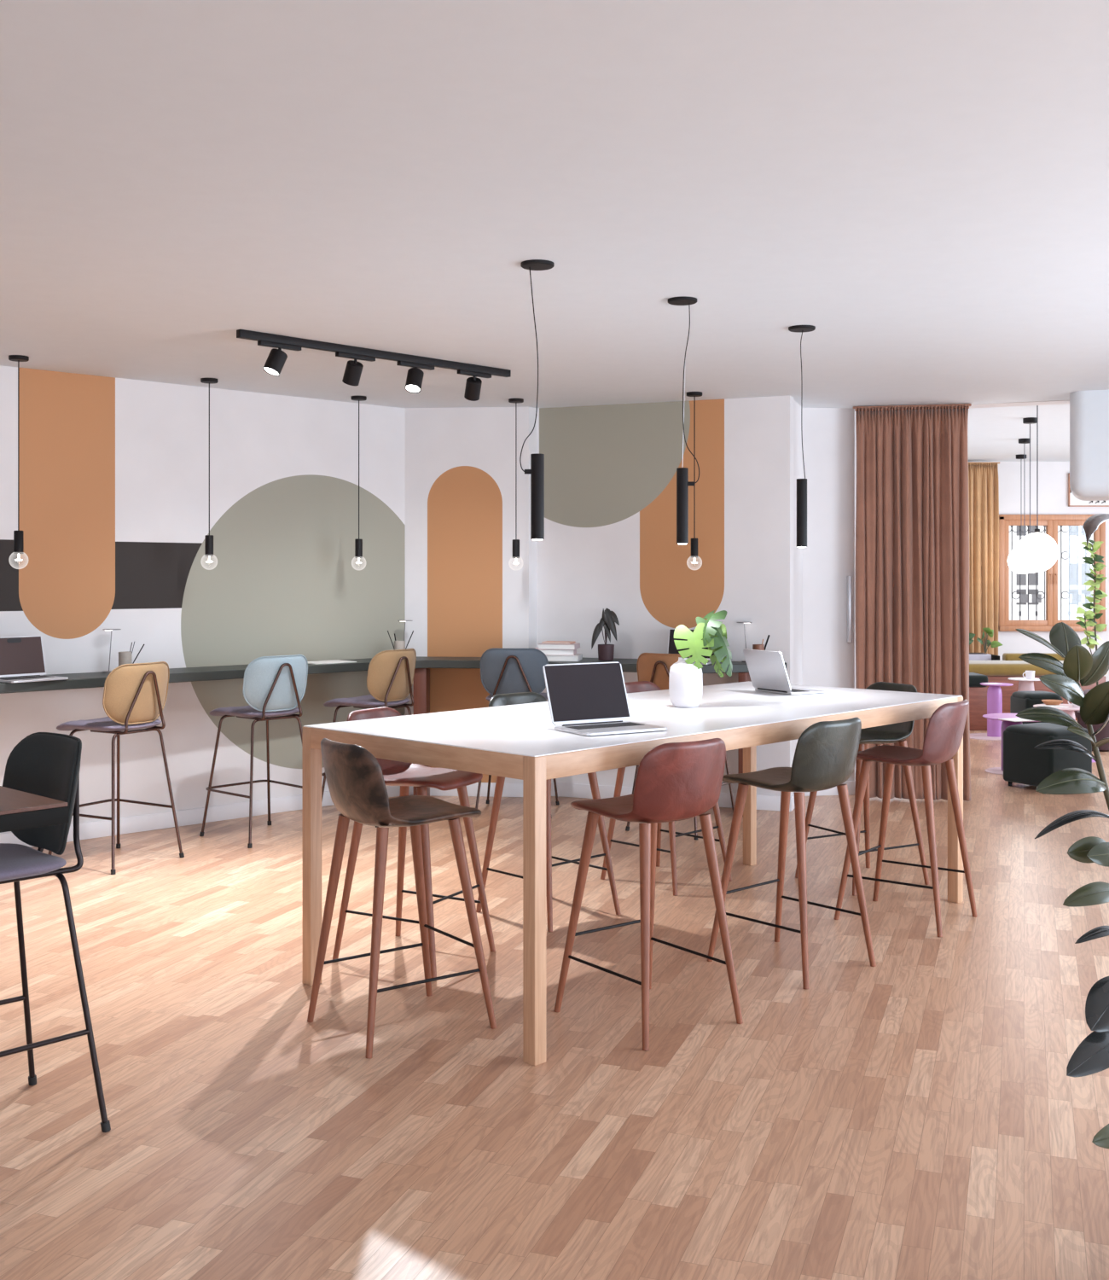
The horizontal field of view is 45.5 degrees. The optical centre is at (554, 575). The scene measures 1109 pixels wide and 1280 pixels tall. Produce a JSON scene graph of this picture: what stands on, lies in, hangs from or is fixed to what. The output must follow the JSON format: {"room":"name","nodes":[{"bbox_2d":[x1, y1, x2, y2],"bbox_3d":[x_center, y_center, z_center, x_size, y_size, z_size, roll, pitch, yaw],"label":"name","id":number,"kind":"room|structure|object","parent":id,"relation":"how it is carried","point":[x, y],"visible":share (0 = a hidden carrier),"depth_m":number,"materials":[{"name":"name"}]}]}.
{"room":"coworking space","nodes":[
{"label":"coworking space","id":0,"kind":"room"},
{"bbox_2d":[0,365,405,833],"bbox_3d":[-4.078,0.175,6.891,8.000,2.810,0.160,0,0,-43],"label":"wall","id":1,"kind":"structure","parent":0,"point":[114,472],"depth_m":8.41,"materials":[{"name":"paint"}]},
{"bbox_2d":[0,785,400,847],"bbox_3d":[-4.019,1.530,6.827,8.000,0.100,0.019,0,0,-43],"label":"baseboard","id":2,"kind":"structure","parent":1,"relation":"attached to","point":[189,817],"depth_m":8.37,"materials":[{"name":"paint"}]},
{"bbox_2d":[405,407,529,783],"bbox_3d":[-0.617,0.175,9.644,0.902,2.810,0.300,0,0,6],"label":"wall pillar","id":3,"kind":"structure","parent":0,"point":[466,595],"depth_m":9.50,"materials":[{"name":"paint"}]},
{"bbox_2d":[408,782,523,797],"bbox_3d":[-0.632,1.530,9.488,0.902,0.100,0.014,0,0,6],"label":"baseboard","id":4,"kind":"structure","parent":3,"relation":"attached to","point":[509,789],"depth_m":9.47,"materials":[{"name":"paint"}]},
{"bbox_2d":[529,407,536,648],"bbox_3d":[-0.199,0.175,9.524,0.100,2.810,0.114,0,0,29],"label":"wall","id":5,"kind":"structure","parent":0,"point":[532,438],"depth_m":9.49,"materials":[{"name":"paint"}]},
{"bbox_2d":[0,720,1108,1279],"bbox_3d":[1.000,1.630,6.150,16.800,0.100,21.100,0,0,0],"label":"floor","id":6,"kind":"structure","parent":0,"point":[917,1114],"depth_m":4.28,"materials":[{"name":"brown wood"}]},
{"bbox_2d":[0,785,68,832],"bbox_3d":[-2.103,1.080,3.643,1.600,1.000,0.800,0,0,43],"label":"table","id":7,"kind":"object","parent":6,"relation":"on","point":[19,810],"visible":1,"depth_m":3.35,"materials":[{"name":"brown wood"}]},
{"bbox_2d":[0,732,110,1132],"bbox_3d":[-1.637,1.027,3.753,0.573,1.109,0.515,0,0,-45],"label":"bar stool","id":8,"kind":"object","parent":6,"relation":"on","point":[47,765],"visible":0.88,"depth_m":3.84,"materials":[{"name":"metal"}]},
{"bbox_2d":[48,661,184,874],"bbox_3d":[-2.444,1.027,7.345,0.573,1.109,0.515,0,0,30],"label":"bar stool","id":9,"kind":"object","parent":6,"relation":"on","point":[134,695],"visible":0.98,"depth_m":7.20,"materials":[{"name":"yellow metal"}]},
{"bbox_2d":[199,654,308,848],"bbox_3d":[-1.798,1.027,8.047,0.573,1.109,0.515,0,0,43],"label":"bar stool","id":10,"kind":"object","parent":6,"relation":"on","point":[273,686],"visible":0.99,"depth_m":7.88,"materials":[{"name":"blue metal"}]},
{"bbox_2d":[321,648,416,827],"bbox_3d":[-1.199,1.027,8.666,0.573,1.109,0.515,0,0,34],"label":"bar stool","id":11,"kind":"object","parent":6,"relation":"on","point":[391,673],"visible":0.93,"depth_m":8.50,"materials":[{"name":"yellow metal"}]},
{"bbox_2d":[0,656,786,817],"bbox_3d":[-2.143,1.080,7.922,7.434,1.000,1.861,0,0,-28],"label":"countertop","id":12,"kind":"structure","parent":6,"relation":"on","point":[423,664],"depth_m":8.66,"materials":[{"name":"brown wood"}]},
{"bbox_2d":[0,635,68,682],"bbox_3d":[-2.934,0.460,7.354,0.289,0.237,0.340,0,0,38],"label":"laptop","id":13,"kind":"object","parent":12,"relation":"on","point":[21,658],"visible":1,"depth_m":7.43,"materials":[{"name":"silver metal"}]},
{"bbox_2d":[102,628,121,673],"bbox_3d":[-2.666,0.449,7.960,0.106,0.262,0.104,0,0,-34],"label":"desk lamp","id":14,"kind":"object","parent":12,"relation":"on","point":[111,630],"visible":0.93,"depth_m":7.95,"materials":[{"name":"metal"}]},
{"bbox_2d":[118,641,144,666],"bbox_3d":[-2.534,0.486,7.930,0.158,0.188,0.076,0,0,0],"label":"pen cup","id":15,"kind":"object","parent":12,"relation":"on","point":[124,657],"visible":0.53,"depth_m":7.90,"materials":[{"name":"ceramic"}]},
{"bbox_2d":[307,659,356,664],"bbox_3d":[-1.520,0.577,8.860,0.320,0.006,0.220,0,0,-43],"label":"magazine","id":16,"kind":"object","parent":12,"relation":"on","point":[335,660],"visible":0.76,"depth_m":8.85,"materials":[{"name":"paper"}]},
{"bbox_2d":[387,630,413,650],"bbox_3d":[-1.079,0.481,9.260,0.190,0.198,0.076,0,0,0],"label":"pen cup","id":17,"kind":"object","parent":12,"relation":"on","point":[398,644],"visible":0.48,"depth_m":9.23,"materials":[{"name":"ceramic"}]},
{"bbox_2d":[546,653,582,661],"bbox_3d":[0.030,0.561,9.120,0.300,0.038,0.220,0,0,9],"label":"book","id":18,"kind":"object","parent":12,"relation":"on","point":[577,657],"visible":0.66,"depth_m":9.01,"materials":[{"name":"paper"}]},
{"bbox_2d":[535,647,576,655],"bbox_3d":[0.000,0.521,9.140,0.290,0.040,0.210,0,0,6],"label":"book","id":19,"kind":"object","parent":18,"relation":"on","point":[548,652],"visible":0.59,"depth_m":9.04,"materials":[{"name":"paper"}]},
{"bbox_2d":[537,642,580,649],"bbox_3d":[0.030,0.483,9.120,0.260,0.036,0.190,0,0,11],"label":"book","id":20,"kind":"object","parent":19,"relation":"on","point":[577,645],"visible":0.92,"depth_m":9.04,"materials":[{"name":"paper"}]},
{"bbox_2d":[541,640,575,644],"bbox_3d":[0.030,0.459,9.120,0.200,0.012,0.150,0,0,14],"label":"book","id":21,"kind":"object","parent":20,"relation":"on","point":[546,642],"visible":1,"depth_m":9.06,"materials":[{"name":"paper"}]},
{"bbox_2d":[591,607,619,660],"bbox_3d":[0.354,0.400,9.099,0.144,0.360,0.141,0,0,-45],"label":"potted plant","id":22,"kind":"object","parent":12,"relation":"on","point":[606,652],"visible":1,"depth_m":9.09,"materials":[{"name":"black plant"}]},
{"bbox_2d":[667,628,714,664],"bbox_3d":[0.888,0.468,8.796,0.330,0.220,0.282,0,0,20],"label":"laptop","id":23,"kind":"object","parent":12,"relation":"on","point":[672,648],"visible":0.06,"depth_m":8.93,"materials":[{"name":"silver metal"}]},
{"bbox_2d":[752,634,770,650],"bbox_3d":[1.376,0.485,8.790,0.117,0.189,0.076,0,0,0],"label":"pen cup","id":24,"kind":"object","parent":12,"relation":"on","point":[760,647],"visible":0.27,"depth_m":8.77,"materials":[{"name":"brown wood"}]},
{"bbox_2d":[307,738,496,1058],"bbox_3d":[-0.546,1.073,4.656,0.527,1.018,0.462,0,0,-36],"label":"bar stool","id":25,"kind":"object","parent":6,"relation":"on","point":[355,778],"visible":1,"depth_m":4.57,"materials":[{"name":"brown leather"}]},
{"bbox_2d":[332,706,495,977],"bbox_3d":[-0.587,1.073,5.504,0.527,1.018,0.462,0,0,29],"label":"bar stool","id":26,"kind":"object","parent":6,"relation":"on","point":[404,775],"visible":0.73,"depth_m":5.46,"materials":[{"name":"brown wood"}]},
{"bbox_2d":[475,647,559,818],"bbox_3d":[-0.247,1.027,8.910,0.515,1.109,0.573,0,0,6],"label":"bar stool","id":27,"kind":"object","parent":6,"relation":"on","point":[503,671],"visible":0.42,"depth_m":8.68,"materials":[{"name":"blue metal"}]},
{"bbox_2d":[476,692,621,931],"bbox_3d":[-0.035,1.073,6.205,0.462,1.018,0.527,0,0,-44],"label":"bar stool","id":28,"kind":"object","parent":6,"relation":"on","point":[523,697],"visible":0.3,"depth_m":6.18,"materials":[{"name":"brown wood"}]},
{"bbox_2d":[302,680,963,1065],"bbox_3d":[0.503,1.080,5.774,1.262,1.000,2.976,0,0,43],"label":"table","id":29,"kind":"object","parent":6,"relation":"on","point":[521,741],"visible":0.89,"depth_m":5.10,"materials":[{"name":"white laminate"}]},
{"bbox_2d":[542,661,667,735],"bbox_3d":[0.190,0.458,5.003,0.359,0.240,0.325,0,0,-31],"label":"laptop","id":30,"kind":"object","parent":29,"relation":"on","point":[585,699],"visible":1,"depth_m":5.08,"materials":[{"name":"silver metal"}]},
{"bbox_2d":[669,610,733,707],"bbox_3d":[0.645,0.367,5.903,0.288,0.426,0.170,0,0,-21],"label":"vase","id":31,"kind":"object","parent":29,"relation":"on","point":[685,679],"visible":1,"depth_m":5.84,"materials":[{"name":"white ceramic"}]},
{"bbox_2d":[743,648,825,694],"bbox_3d":[1.144,0.472,6.595,0.286,0.212,0.300,0,0,-29],"label":"laptop","id":32,"kind":"object","parent":29,"relation":"on","point":[767,670],"visible":1,"depth_m":6.53,"materials":[{"name":"silver metal"}]},
{"bbox_2d":[553,738,743,1050],"bbox_3d":[0.337,1.073,4.732,0.462,1.018,0.527,0,0,-37],"label":"bar stool","id":33,"kind":"object","parent":6,"relation":"on","point":[675,781],"visible":1,"depth_m":4.57,"materials":[{"name":"leather"}]},
{"bbox_2d":[600,680,732,896],"bbox_3d":[0.575,1.073,6.875,0.527,1.018,0.462,0,0,45],"label":"bar stool","id":34,"kind":"object","parent":6,"relation":"on","point":[640,686],"visible":0.2,"depth_m":6.86,"materials":[{"name":"brown wood"}]},
{"bbox_2d":[625,652,734,839],"bbox_3d":[0.806,1.027,8.278,0.515,1.109,0.573,0,0,36],"label":"bar stool","id":35,"kind":"object","parent":6,"relation":"on","point":[653,667],"visible":0.18,"depth_m":8.11,"materials":[{"name":"brown metal"}]},
{"bbox_2d":[706,717,876,989],"bbox_3d":[0.968,1.073,5.384,0.462,1.018,0.527,0,0,-42],"label":"bar stool","id":36,"kind":"object","parent":6,"relation":"on","point":[826,753],"visible":0.98,"depth_m":5.26,"materials":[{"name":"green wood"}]},
{"bbox_2d":[795,681,930,896],"bbox_3d":[1.597,1.073,6.854,0.527,1.018,0.462,0,0,-29],"label":"bar stool","id":37,"kind":"object","parent":6,"relation":"on","point":[893,733],"visible":0.46,"depth_m":6.79,"materials":[{"name":"brown wood"}]},
{"bbox_2d":[834,699,977,937],"bbox_3d":[1.630,1.073,6.106,0.527,1.018,0.462,0,0,37],"label":"bar stool","id":38,"kind":"object","parent":6,"relation":"on","point":[944,736],"visible":0.94,"depth_m":6.02,"materials":[{"name":"leather"}]},
{"bbox_2d":[969,672,989,730],"bbox_3d":[4.107,1.298,13.742,0.675,0.565,0.455,0,0,0],"label":"bench","id":39,"kind":"object","parent":6,"relation":"on","point":[978,693],"visible":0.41,"depth_m":13.52,"materials":[{"name":"red wood"}]},
{"bbox_2d":[969,672,989,686],"bbox_3d":[4.107,1.077,13.742,0.675,0.123,0.455,0,0,0],"label":"cushion","id":40,"kind":"object","parent":39,"relation":"on","point":[975,679],"depth_m":13.52,"materials":[{"name":"green fabric"}]},
{"bbox_2d":[969,652,1000,660],"bbox_3d":[4.720,1.238,15.350,0.800,0.684,0.330,0,0,0],"label":"planter box","id":41,"kind":"object","parent":6,"relation":"on","point":[973,656],"visible":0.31,"depth_m":15.19,"materials":[{"name":"grey paint"}]},
{"bbox_2d":[977,627,1002,653],"bbox_3d":[5.020,0.745,15.309,0.302,0.304,0.141,0,0,0],"label":"leafy plant","id":42,"kind":"object","parent":41,"relation":"on","point":[991,632],"visible":1,"depth_m":15.29,"materials":[{"name":"green plant"}]},
{"bbox_2d":[970,682,1013,740],"bbox_3d":[4.310,1.317,12.950,0.560,0.525,0.560,0,0,0],"label":"side table","id":43,"kind":"object","parent":6,"relation":"on","point":[994,693],"visible":0.79,"depth_m":12.89,"materials":[{"name":"purple paint"}]},
{"bbox_2d":[983,713,1040,774],"bbox_3d":[3.750,1.357,10.660,0.570,0.446,0.570,0,0,0],"label":"side table","id":44,"kind":"object","parent":6,"relation":"on","point":[998,770],"visible":0.31,"depth_m":10.64,"materials":[{"name":"purple paint"}]},
{"bbox_2d":[998,717,1035,721],"bbox_3d":[3.660,1.131,10.420,0.240,0.005,0.200,0,0,-20],"label":"leaflet","id":45,"kind":"object","parent":44,"relation":"on","point":[1014,719],"visible":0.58,"depth_m":10.38,"materials":[{"name":"paper"}]},
{"bbox_2d":[1007,677,1041,691],"bbox_3d":[4.870,1.320,13.650,0.400,0.520,0.400,0,0,0],"label":"side table","id":46,"kind":"object","parent":6,"relation":"on","point":[1025,684],"visible":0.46,"depth_m":13.59,"materials":[{"name":"white ceramic"}]},
{"bbox_2d":[1023,670,1035,679],"bbox_3d":[4.879,1.018,13.584,0.110,0.085,0.095,0,0,37],"label":"coffee cup","id":47,"kind":"object","parent":46,"relation":"on","point":[1029,674],"visible":1,"depth_m":13.55,"materials":[{"name":"white ceramic"}]},
{"bbox_2d":[1010,690,1063,723],"bbox_3d":[4.500,1.330,12.350,0.360,0.500,0.360,0,0,-6],"label":"pouf","id":48,"kind":"object","parent":6,"relation":"on","point":[1020,701],"visible":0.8,"depth_m":12.21,"materials":[{"name":"green fabric"}]},
{"bbox_2d":[969,652,1107,720],"bbox_3d":[5.175,1.230,14.795,1.770,0.700,0.690,0,0,0],"label":"banquette","id":49,"kind":"object","parent":6,"relation":"on","point":[1011,666],"visible":0.23,"depth_m":14.50,"materials":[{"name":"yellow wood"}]},
{"bbox_2d":[969,660,1107,675],"bbox_3d":[5.175,1.029,14.785,1.770,0.138,0.670,0,0,0],"label":"seat cushion","id":50,"kind":"object","parent":49,"relation":"on","point":[985,667],"depth_m":14.46,"materials":[{"name":"yellow fabric"}]},
{"bbox_2d":[1003,722,1092,786],"bbox_3d":[3.680,1.347,9.880,0.460,0.465,0.460,0,0,-30],"label":"pouf","id":51,"kind":"object","parent":6,"relation":"on","point":[1024,764],"visible":0.75,"depth_m":9.74,"materials":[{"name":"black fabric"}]},
{"bbox_2d":[1016,513,1108,1148],"bbox_3d":[1.338,0.720,3.004,0.626,1.721,0.310,0,0,0],"label":"rubber plant","id":52,"kind":"object","parent":6,"relation":"on","point":[1091,1056],"visible":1,"depth_m":2.94,"materials":[{"name":"green plant"}]},
{"bbox_2d":[1033,704,1095,762],"bbox_3d":[4.420,1.355,11.450,0.560,0.450,0.560,0,0,0],"label":"side table","id":53,"kind":"object","parent":6,"relation":"on","point":[1071,709],"visible":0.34,"depth_m":11.37,"materials":[{"name":"paint"}]},
{"bbox_2d":[1041,699,1063,704],"bbox_3d":[4.360,1.110,11.580,0.180,0.040,0.180,0,0,0],"label":"bowl","id":54,"kind":"object","parent":53,"relation":"on","point":[1046,701],"visible":1,"depth_m":11.53,"materials":[{"name":"orange wood"}]},
{"bbox_2d":[1038,704,1069,707],"bbox_3d":[4.310,1.127,11.440,0.200,0.005,0.180,0,0,-11],"label":"leaflet","id":55,"kind":"object","parent":53,"relation":"on","point":[1051,706],"visible":0.78,"depth_m":11.44,"materials":[{"name":"paper"}]},
{"bbox_2d":[1075,539,1108,751],"bbox_3d":[4.934,0.623,12.033,0.363,1.914,0.350,0,0,22],"label":"slender tree","id":56,"kind":"object","parent":6,"relation":"on","point":[1090,615],"visible":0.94,"depth_m":12.01,"materials":[{"name":"green plant"}]},
{"bbox_2d":[0,0,1108,408],"bbox_3d":[-0.900,-1.260,2.825,12.800,0.100,14.250,0,0,0],"label":"ceiling","id":57,"kind":"structure","parent":0,"point":[922,186],"depth_m":4.14,"materials":[{"name":"paint"}]},
{"bbox_2d":[8,354,29,560],"bbox_3d":[-2.954,-0.624,7.290,0.104,1.172,0.104,0,0,0],"label":"pendant","id":58,"kind":"object","parent":57,"relation":"hanging from","point":[18,535],"visible":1,"depth_m":7.29,"materials":[{"name":"black metal"}]},
{"bbox_2d":[13,530,23,553],"bbox_3d":[-2.954,-0.186,7.290,0.050,0.128,0.050,0,0,0],"label":"socket","id":59,"kind":"object","parent":58,"relation":"attached to","point":[18,535],"depth_m":7.27,"materials":[{"name":"black metal"}]},
{"bbox_2d":[200,378,218,562],"bbox_3d":[-2.120,-0.624,8.120,0.104,1.172,0.104,0,0,0],"label":"pendant","id":60,"kind":"object","parent":57,"relation":"hanging from","point":[208,538],"visible":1,"depth_m":8.11,"materials":[{"name":"black metal"}]},
{"bbox_2d":[204,535,213,556],"bbox_3d":[-2.120,-0.186,8.120,0.050,0.128,0.050,0,0,0],"label":"socket","id":61,"kind":"object","parent":60,"relation":"attached to","point":[208,538],"depth_m":8.10,"materials":[{"name":"black metal"}]},
{"bbox_2d":[350,395,366,563],"bbox_3d":[-1.320,-0.624,8.920,0.104,1.172,0.104,0,0,0],"label":"pendant","id":62,"kind":"object","parent":57,"relation":"hanging from","point":[358,542],"visible":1,"depth_m":8.91,"materials":[{"name":"black metal"}]},
{"bbox_2d":[354,538,362,558],"bbox_3d":[-1.320,-0.186,8.920,0.050,0.128,0.050,0,0,0],"label":"socket","id":63,"kind":"object","parent":62,"relation":"attached to","point":[358,542],"depth_m":8.90,"materials":[{"name":"black metal"}]},
{"bbox_2d":[236,329,511,401],"bbox_3d":[-0.921,-1.107,7.145,0.172,0.205,1.820,0,0,43],"label":"track light","id":64,"kind":"object","parent":57,"relation":"attached to","point":[275,363],"visible":1,"depth_m":7.01,"materials":[{"name":"black metal"}]},
{"bbox_2d":[508,398,523,564],"bbox_3d":[-0.263,-0.624,9.050,0.104,1.172,0.104,0,0,0],"label":"pendant","id":65,"kind":"object","parent":57,"relation":"hanging from","point":[515,542],"visible":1,"depth_m":9.05,"materials":[{"name":"black metal"}]},
{"bbox_2d":[512,539,519,558],"bbox_3d":[-0.263,-0.186,9.050,0.050,0.128,0.050,0,0,0],"label":"socket","id":66,"kind":"object","parent":65,"relation":"attached to","point":[515,542],"depth_m":9.03,"materials":[{"name":"black metal"}]},
{"bbox_2d":[519,259,554,540],"bbox_3d":[-0.068,-0.674,5.120,0.134,1.072,0.130,0,0,0],"label":"pendant","id":67,"kind":"object","parent":57,"relation":"hanging from","point":[537,471],"visible":1,"depth_m":5.10,"materials":[{"name":"black metal"}]},
{"bbox_2d":[668,296,699,544],"bbox_3d":[0.560,-0.674,5.790,0.130,1.072,0.130,0,0,-35],"label":"pendant","id":68,"kind":"object","parent":57,"relation":"hanging from","point":[683,483],"visible":1,"depth_m":5.77,"materials":[{"name":"black metal"}]},
{"bbox_2d":[686,391,702,563],"bbox_3d":[0.924,-0.624,8.730,0.104,1.172,0.104,0,0,0],"label":"pendant","id":69,"kind":"object","parent":57,"relation":"hanging from","point":[694,541],"visible":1,"depth_m":8.73,"materials":[{"name":"black metal"}]},
{"bbox_2d":[691,538,698,557],"bbox_3d":[0.924,-0.186,8.730,0.050,0.128,0.050,0,0,0],"label":"socket","id":70,"kind":"object","parent":69,"relation":"attached to","point":[694,541],"depth_m":8.71,"materials":[{"name":"black metal"}]},
{"bbox_2d":[788,325,815,547],"bbox_3d":[1.204,-0.674,6.436,0.130,1.072,0.130,0,0,0],"label":"pendant","id":71,"kind":"object","parent":57,"relation":"hanging from","point":[801,483],"visible":1,"depth_m":6.42,"materials":[{"name":"black metal"}]},
{"bbox_2d":[852,403,971,801],"bbox_3d":[2.518,0.181,9.315,0.812,2.774,0.102,0,0,11],"label":"curtain","id":72,"kind":"object","parent":57,"relation":"hanging from","point":[912,567],"visible":0.8,"depth_m":9.30,"materials":[{"name":"brown fabric"}]},
{"bbox_2d":[1070,389,1108,500],"bbox_3d":[4.299,-0.907,8.616,1.750,0.785,0.580,0,0,22],"label":"pendant lamp","id":73,"kind":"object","parent":57,"relation":"hanging from","point":[1089,410],"depth_m":8.63,"materials":[{"name":"paint"}]},
{"bbox_2d":[536,395,793,797],"bbox_3d":[0.748,0.175,9.266,1.838,2.810,0.120,0,0,22],"label":"wall","id":74,"kind":"structure","parent":0,"point":[609,542],"depth_m":9.19,"materials":[{"name":"paint"}]},
{"bbox_2d":[551,781,790,811],"bbox_3d":[0.723,1.530,9.204,1.838,0.100,0.016,0,0,22],"label":"baseboard","id":75,"kind":"structure","parent":74,"relation":"attached to","point":[564,789],"depth_m":9.32,"materials":[{"name":"paint"}]},
{"bbox_2d":[793,399,802,792],"bbox_3d":[1.657,0.175,9.278,0.100,2.810,0.625,0,0,18],"label":"wall","id":76,"kind":"structure","parent":0,"point":[798,452],"depth_m":9.23,"materials":[{"name":"paint"}]},
{"bbox_2d":[790,791,797,811],"bbox_3d":[1.687,1.530,9.183,0.014,0.100,0.661,0,0,18],"label":"baseboard","id":77,"kind":"structure","parent":76,"relation":"attached to","point":[792,798],"depth_m":8.87,"materials":[{"name":"paint"}]},
{"bbox_2d":[802,407,855,780],"bbox_3d":[1.960,0.175,9.629,0.395,2.810,0.200,0,0,-9],"label":"wall","id":78,"kind":"structure","parent":0,"point":[829,433],"depth_m":9.53,"materials":[{"name":"paint"}]},
{"bbox_2d":[804,780,855,796],"bbox_3d":[1.976,1.530,9.523,0.395,0.100,0.014,0,0,-9],"label":"baseboard","id":79,"kind":"structure","parent":78,"relation":"attached to","point":[851,784],"depth_m":9.52,"materials":[{"name":"paint"}]},
{"bbox_2d":[855,411,856,789],"bbox_3d":[3.310,0.055,13.032,0.160,3.050,7.306,0,0,19],"label":"wall","id":80,"kind":"structure","parent":0,"point":[855,411],"depth_m":9.59,"materials":[{"name":"paint"}]},
{"bbox_2d":[847,576,852,642],"bbox_3d":[2.125,0.240,9.535,0.024,0.480,0.100,0,0,0],"label":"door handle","id":81,"kind":"object","parent":80,"relation":"attached to","point":[849,578],"visible":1,"depth_m":9.48,"materials":[{"name":"silver metal"}]},
{"bbox_2d":[967,403,1070,461],"bbox_3d":[5.600,-1.470,11.730,7.400,0.100,9.940,0,0,0],"label":"ceiling","id":82,"kind":"structure","parent":0,"point":[994,433],"depth_m":13.14,"materials":[{"name":"paint"}]},
{"bbox_2d":[968,462,1000,655],"bbox_3d":[5.010,0.088,16.075,0.821,2.944,0.104,0,0,0],"label":"curtain","id":83,"kind":"object","parent":82,"relation":"hanging from","point":[983,477],"visible":0.3,"depth_m":16.07,"materials":[{"name":"fabric"}]},
{"bbox_2d":[1007,453,1026,573],"bbox_3d":[5.470,-0.724,15.500,0.300,1.393,0.300,0,0,0],"label":"globe pendant","id":84,"kind":"object","parent":82,"relation":"hanging from","point":[1021,456],"visible":0.27,"depth_m":15.47,"materials":[{"name":"white glass"}]},
{"bbox_2d":[1009,438,1029,573],"bbox_3d":[4.870,-0.723,13.700,0.300,1.395,0.300,0,0,0],"label":"globe pendant","id":85,"kind":"object","parent":82,"relation":"hanging from","point":[1021,440],"visible":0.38,"depth_m":13.67,"materials":[{"name":"white glass"}]},
{"bbox_2d":[1012,417,1036,572],"bbox_3d":[4.280,-0.724,11.900,0.300,1.393,0.300,0,0,0],"label":"globe pendant","id":86,"kind":"object","parent":82,"relation":"hanging from","point":[1030,421],"visible":0.39,"depth_m":11.88,"materials":[{"name":"white glass"}]},
{"bbox_2d":[1017,405,1058,571],"bbox_3d":[3.688,-0.726,10.100,0.300,1.388,0.300,0,0,0],"label":"globe pendant","id":87,"kind":"object","parent":82,"relation":"hanging from","point":[1037,551],"visible":0.91,"depth_m":10.01,"materials":[{"name":"white glass"}]},
{"bbox_2d":[969,400,1070,408],"bbox_3d":[5.712,-1.353,8.323,7.808,0.294,0.200,0,0,22],"label":"wall header","id":88,"kind":"structure","parent":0,"point":[1053,402],"depth_m":9.28,"materials":[{"name":"paint"}]},
{"bbox_2d":[968,461,1108,681],"bbox_3d":[6.750,0.055,16.550,4.700,3.050,0.300,0,0,0],"label":"wall","id":89,"kind":"structure","parent":0,"point":[1014,477],"depth_m":16.40,"materials":[{"name":"paint"}]},
{"bbox_2d":[1012,570,1021,620],"bbox_3d":[5.803,0.246,16.620,0.107,0.611,0.020,0,0,0],"label":"window grille","id":90,"kind":"object","parent":89,"relation":"in","point":[1020,612],"depth_m":16.61,"materials":[{"name":"grey metal"}]},
{"bbox_2d":[1009,525,1035,550],"bbox_3d":[5.872,-0.477,16.620,0.311,0.300,0.020,0,0,0],"label":"window grille","id":91,"kind":"object","parent":89,"relation":"in","point":[1012,530],"depth_m":16.61,"materials":[{"name":"grey metal"}]},
{"bbox_2d":[1035,570,1045,620],"bbox_3d":[6.103,0.246,16.620,0.107,0.611,0.020,0,0,0],"label":"window grille","id":92,"kind":"object","parent":89,"relation":"in","point":[1037,592],"depth_m":16.61,"materials":[{"name":"grey metal"}]},
{"bbox_2d":[998,514,1106,631],"bbox_3d":[6.162,-0.039,16.398,1.317,1.442,0.143,0,0,0],"label":"window","id":93,"kind":"structure","parent":89,"relation":"in","point":[1051,521],"depth_m":16.37,"materials":[{"name":"brown wood"}]},
{"bbox_2d":[1058,525,1086,620],"bbox_3d":[6.499,-0.038,16.620,0.343,1.179,0.020,0,0,0],"label":"window grille","id":94,"kind":"object","parent":89,"relation":"in","point":[1069,612],"depth_m":16.61,"materials":[{"name":"grey metal"}]},
{"bbox_2d":[1068,473,1108,506],"bbox_3d":[6.720,-1.066,16.381,0.700,0.412,0.032,0,0,0],"label":"framed print","id":95,"kind":"object","parent":89,"relation":"attached to","point":[1073,501],"visible":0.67,"depth_m":16.38,"materials":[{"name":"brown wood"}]},
{"label":"outside","id":96,"kind":"structure","parent":0,"visible":0},
{"bbox_2d":[1009,525,1093,620],"bbox_3d":[6.200,-0.920,24.925,18.000,11.000,2.150,0,0,0],"label":"building","id":97,"kind":"structure","parent":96,"point":[1065,536],"depth_m":24.00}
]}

